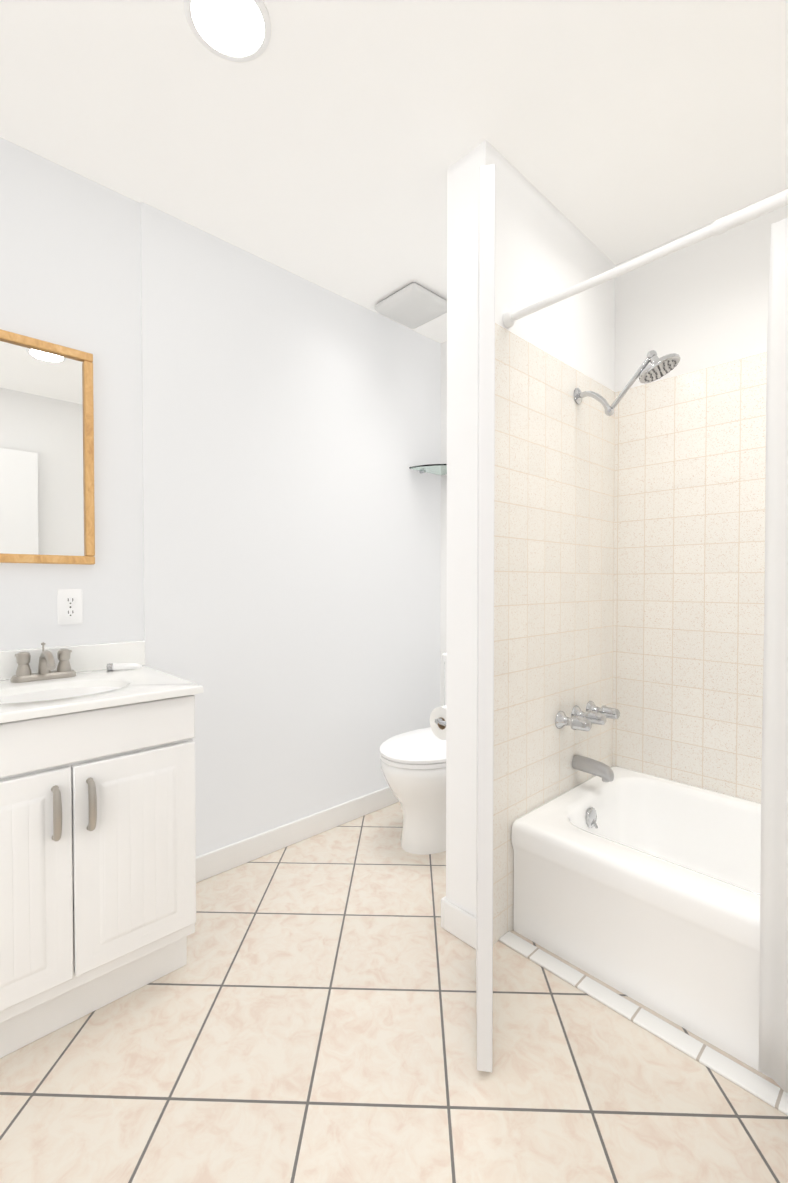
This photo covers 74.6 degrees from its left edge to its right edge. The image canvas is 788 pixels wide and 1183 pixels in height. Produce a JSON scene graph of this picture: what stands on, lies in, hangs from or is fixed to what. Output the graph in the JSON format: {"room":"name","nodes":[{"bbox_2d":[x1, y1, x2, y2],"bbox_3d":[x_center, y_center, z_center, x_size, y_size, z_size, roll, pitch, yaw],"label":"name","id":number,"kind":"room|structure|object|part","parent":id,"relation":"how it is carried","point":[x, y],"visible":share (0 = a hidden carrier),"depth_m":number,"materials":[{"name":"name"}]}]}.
{"room":"bathroom","nodes":[
{"label":"bathroom","id":0,"kind":"room"},
{"bbox_2d":[0,137,440,856],"bbox_3d":[-0.909,-0.128,1.859,3.300,2.450,0.112,-1,1,-43],"label":"wall","id":1,"kind":"structure","parent":0,"point":[291,428],"depth_m":2.06,"materials":[{"name":"grey paint"}]},
{"bbox_2d":[0,329,94,564],"bbox_3d":[-1.133,-0.428,1.560,0.402,0.684,0.030,-1,1,-43],"label":"mirror","id":2,"kind":"object","parent":1,"relation":"attached to","point":[47,508],"visible":0.98,"depth_m":1.61,"materials":[{"name":"brown mirror"}]},
{"bbox_2d":[57,589,82,624],"bbox_3d":[-1.043,0.050,1.668,0.070,0.115,0.007,-1,1,-43],"label":"electrical outlet","id":3,"kind":"object","parent":1,"relation":"attached to","point":[69,606],"visible":1,"depth_m":1.67,"materials":[{"name":"white plastic"}]},
{"bbox_2d":[196,786,398,882],"bbox_3d":[-0.302,1.041,2.364,1.550,0.095,0.013,-1,1,-43],"label":"baseboard","id":4,"kind":"structure","parent":1,"relation":"attached to","point":[223,859],"depth_m":2.21,"materials":[{"name":"white wood"}]},
{"bbox_2d":[0,801,787,1182],"bbox_3d":[-0.023,1.163,0.938,3.300,0.100,2.700,-1,1,-43],"label":"floor","id":5,"kind":"structure","parent":0,"point":[306,1013],"depth_m":1.20,"materials":[{"name":"tile"}]},
{"bbox_2d":[0,641,202,1057],"bbox_3d":[-0.935,0.630,1.425,0.634,0.950,0.524,-1,1,-43],"label":"bathroom vanity","id":6,"kind":"object","parent":5,"relation":"on","point":[97,838],"visible":1,"depth_m":1.31,"materials":[{"name":"white wood"}]},
{"bbox_3d":[-0.892,0.689,1.158,0.232,0.452,0.007,-1,1,-43],"label":"door panel","id":7,"kind":"part","parent":6,"relation":"part of","materials":[{"name":"white wood"}]},
{"bbox_3d":[-0.898,0.689,1.164,0.300,0.520,0.018,-1,1,-43],"label":"door","id":8,"kind":"part","parent":6,"relation":"part of","materials":[{"name":"white wood"}]},
{"bbox_3d":[-0.795,0.528,1.221,0.018,0.132,0.038,-1,1,-43],"label":"door handle","id":9,"kind":"part","parent":6,"relation":"part of","materials":[{"name":"silver metal"}]},
{"bbox_3d":[-0.742,0.527,1.271,0.018,0.132,0.038,-1,1,-43],"label":"door handle","id":10,"kind":"part","parent":6,"relation":"part of","materials":[{"name":"silver metal"}]},
{"bbox_3d":[-0.787,0.356,1.262,0.604,0.122,0.018,-1,1,-43],"label":"drawer","id":11,"kind":"part","parent":6,"relation":"part of","materials":[{"name":"white wood"}]},
{"bbox_2d":[0,641,202,722],"bbox_3d":[-0.941,0.286,1.425,0.634,0.213,0.508,-1,1,-43],"label":"countertop","id":12,"kind":"structure","parent":6,"relation":"on","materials":[{"name":"white stone"}]},
{"bbox_2d":[11,642,75,682],"bbox_3d":[-1.018,0.208,1.521,0.164,0.109,0.145,-1,1,-43],"label":"faucet","id":13,"kind":"object","parent":12,"relation":"on","point":[64,674],"depth_m":1.53,"materials":[{"name":"silver metal"}]},
{"bbox_3d":[-0.677,0.685,1.372,0.300,0.520,0.018,-1,1,-43],"label":"door","id":14,"kind":"part","parent":6,"relation":"part of","materials":[{"name":"white wood"}]},
{"bbox_3d":[-0.670,0.686,1.366,0.232,0.452,0.007,-1,1,-43],"label":"door panel","id":15,"kind":"part","parent":6,"relation":"part of","materials":[{"name":"white wood"}]},
{"bbox_2d":[380,652,445,854],"bbox_3d":[0.247,0.700,2.351,0.735,0.778,0.400,-1,1,-43],"label":"toilet","id":16,"kind":"object","parent":5,"relation":"on","point":[413,765],"visible":0.4,"depth_m":2.15,"materials":[{"name":"white ceramic"}]},
{"bbox_3d":[0.161,0.692,2.269,0.494,0.018,0.380,-1,1,-43],"label":"seat","id":17,"kind":"part","parent":16,"relation":"part of","materials":[{"name":"white plastic"}]},
{"bbox_3d":[0.167,0.667,2.275,0.513,0.031,0.382,-1,1,-43],"label":"lid","id":18,"kind":"part","parent":16,"relation":"part of","materials":[{"name":"white plastic"}]},
{"bbox_3d":[0.184,0.896,2.295,0.554,0.386,0.376,-1,1,-43],"label":"bowl","id":19,"kind":"part","parent":16,"relation":"part of","materials":[{"name":"white ceramic"}]},
{"bbox_3d":[0.421,0.647,2.514,0.258,0.678,0.400,-1,1,-43],"label":"tank","id":20,"kind":"part","parent":16,"relation":"part of","materials":[{"name":"white ceramic"}]},
{"bbox_2d":[511,766,771,1078],"bbox_3d":[1.162,0.923,1.376,0.752,0.365,1.504,-1,1,-43],"label":"bathtub","id":21,"kind":"object","parent":5,"relation":"on","point":[642,888],"visible":0.96,"depth_m":1.48,"materials":[{"name":"white ceramic"}]},
{"bbox_2d":[499,931,787,1115],"bbox_3d":[0.866,1.107,1.101,0.056,0.007,1.508,-1,1,-43],"label":"tile strip","id":22,"kind":"object","parent":5,"relation":"on","point":[763,1089],"visible":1,"depth_m":1.31,"materials":[{"name":"white tile"}]},
{"bbox_2d":[0,0,787,342],"bbox_3d":[-0.023,-1.387,0.894,3.300,0.100,2.700,-1,1,-43],"label":"ceiling","id":23,"kind":"structure","parent":0,"point":[326,144],"depth_m":1.46,"materials":[{"name":"white paint"}]},
{"bbox_2d":[183,0,270,62],"bbox_3d":[-0.388,-1.339,1.213,0.196,0.007,0.196,-1,1,-43],"label":"recessed light","id":24,"kind":"object","parent":23,"relation":"in","point":[238,29],"visible":1,"depth_m":1.23,"materials":[{"name":"white"}]},
{"bbox_2d":[374,282,446,328],"bbox_3d":[0.092,-1.336,2.444,0.270,0.054,0.270,-1,1,-43],"label":"ceiling vent","id":25,"kind":"object","parent":23,"relation":"in","point":[413,305],"visible":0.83,"depth_m":2.39,"materials":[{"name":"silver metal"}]},
{"bbox_2d":[446,140,614,916],"bbox_3d":[0.546,-0.129,1.924,0.890,2.450,0.150,-1,1,-43],"label":"wall","id":26,"kind":"structure","parent":0,"point":[545,247],"depth_m":1.65,"materials":[{"name":"white paint"}]},
{"bbox_2d":[430,705,445,739],"bbox_3d":[0.208,0.455,1.812,0.190,0.112,0.134,-1,1,-43],"label":"toilet paper holder","id":27,"kind":"object","parent":26,"relation":"attached to","point":[438,721],"visible":0.29,"depth_m":1.79,"materials":[{"name":"white paper"}]},
{"bbox_2d":[441,896,445,927],"bbox_3d":[0.480,1.047,1.995,0.890,0.095,0.013,-1,1,-43],"label":"baseboard","id":28,"kind":"structure","parent":26,"relation":"attached to","point":[442,911],"depth_m":1.69,"materials":[{"name":"white wood"}]},
{"bbox_2d":[444,900,475,948],"bbox_3d":[0.216,1.054,1.636,0.013,0.095,0.148,-1,1,-43],"label":"baseboard","id":29,"kind":"structure","parent":26,"relation":"attached to","point":[459,923],"depth_m":1.63,"materials":[{"name":"white wood"}]},
{"bbox_2d":[476,164,495,1072],"bbox_3d":[0.236,0.072,1.352,0.035,2.043,0.381,0,1,9],"label":"door leaf","id":30,"kind":"structure","parent":26,"relation":"in","point":[485,609],"depth_m":1.17,"materials":[{"name":"white paint"}]},
{"bbox_2d":[493,323,614,944],"bbox_3d":[0.599,0.137,1.872,0.890,1.920,0.006,-1,1,-43],"label":"wall tile","id":31,"kind":"structure","parent":26,"relation":"attached to","point":[554,488],"depth_m":1.79,"materials":[{"name":"beige tile"}]},
{"bbox_2d":[555,707,598,730],"bbox_3d":[0.641,0.465,1.834,0.066,0.066,0.114,-1,1,-43],"label":"tub valve","id":32,"kind":"object","parent":31,"relation":"attached to","point":[579,719],"depth_m":1.85,"materials":[{"name":"silver metal"}]},
{"bbox_2d":[572,755,613,781],"bbox_3d":[0.734,0.651,1.905,0.054,0.067,0.143,-1,1,-43],"label":"tub spout","id":33,"kind":"object","parent":31,"relation":"attached to","point":[604,772],"visible":1,"depth_m":1.89,"materials":[{"name":"silver metal"}]},
{"bbox_2d":[574,702,612,724],"bbox_3d":[0.724,0.464,1.912,0.066,0.066,0.114,-1,1,-43],"label":"tub valve","id":34,"kind":"object","parent":31,"relation":"attached to","point":[605,712],"depth_m":1.97,"materials":[{"name":"silver metal"}]},
{"bbox_2d":[589,701,619,718],"bbox_3d":[0.808,0.463,1.991,0.066,0.066,0.114,-1,1,-43],"label":"tub valve","id":35,"kind":"object","parent":31,"relation":"attached to","point":[616,714],"depth_m":1.95,"materials":[{"name":"silver metal"}]},
{"bbox_2d":[574,350,679,415],"bbox_3d":[0.809,-0.718,1.811,0.132,0.184,0.348,-1,1,-43],"label":"shower head","id":36,"kind":"object","parent":31,"relation":"attached to","point":[656,368],"visible":1,"depth_m":1.75},
{"bbox_2d":[440,188,787,706],"bbox_3d":[1.143,-0.131,2.012,0.100,2.450,2.500,-1,1,-43],"label":"wall","id":37,"kind":"structure","parent":0,"point":[701,304],"depth_m":1.95,"materials":[{"name":"white paint"}]},
{"bbox_2d":[409,464,446,474],"bbox_3d":[0.253,-0.641,2.692,0.245,0.028,0.245,-1,1,-43],"label":"glass corner shelf","id":38,"kind":"object","parent":37,"relation":"attached to","point":[438,469],"visible":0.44,"depth_m":2.69,"materials":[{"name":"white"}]},
{"bbox_2d":[613,352,766,802],"bbox_3d":[1.442,0.141,1.621,0.006,1.920,1.514,-1,1,-43],"label":"wall tile","id":39,"kind":"structure","parent":37,"relation":"attached to","point":[689,540],"depth_m":1.95,"materials":[{"name":"beige tile"}]},
{"bbox_3d":[0.868,-0.095,-0.031,3.300,2.450,0.100,-1,1,-43],"label":"wall","id":40,"kind":"structure","parent":0,"visible":0},
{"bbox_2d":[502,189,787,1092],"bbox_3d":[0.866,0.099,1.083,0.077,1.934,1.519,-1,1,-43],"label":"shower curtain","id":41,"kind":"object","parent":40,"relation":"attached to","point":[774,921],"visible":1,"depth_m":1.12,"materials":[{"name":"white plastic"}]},
{"bbox_3d":[0.875,-0.845,1.075,0.047,0.047,1.519,-1,1,-43],"label":"rod","id":42,"kind":"part","parent":41,"relation":"part of","materials":[{"name":"white plastic"}]}
]}

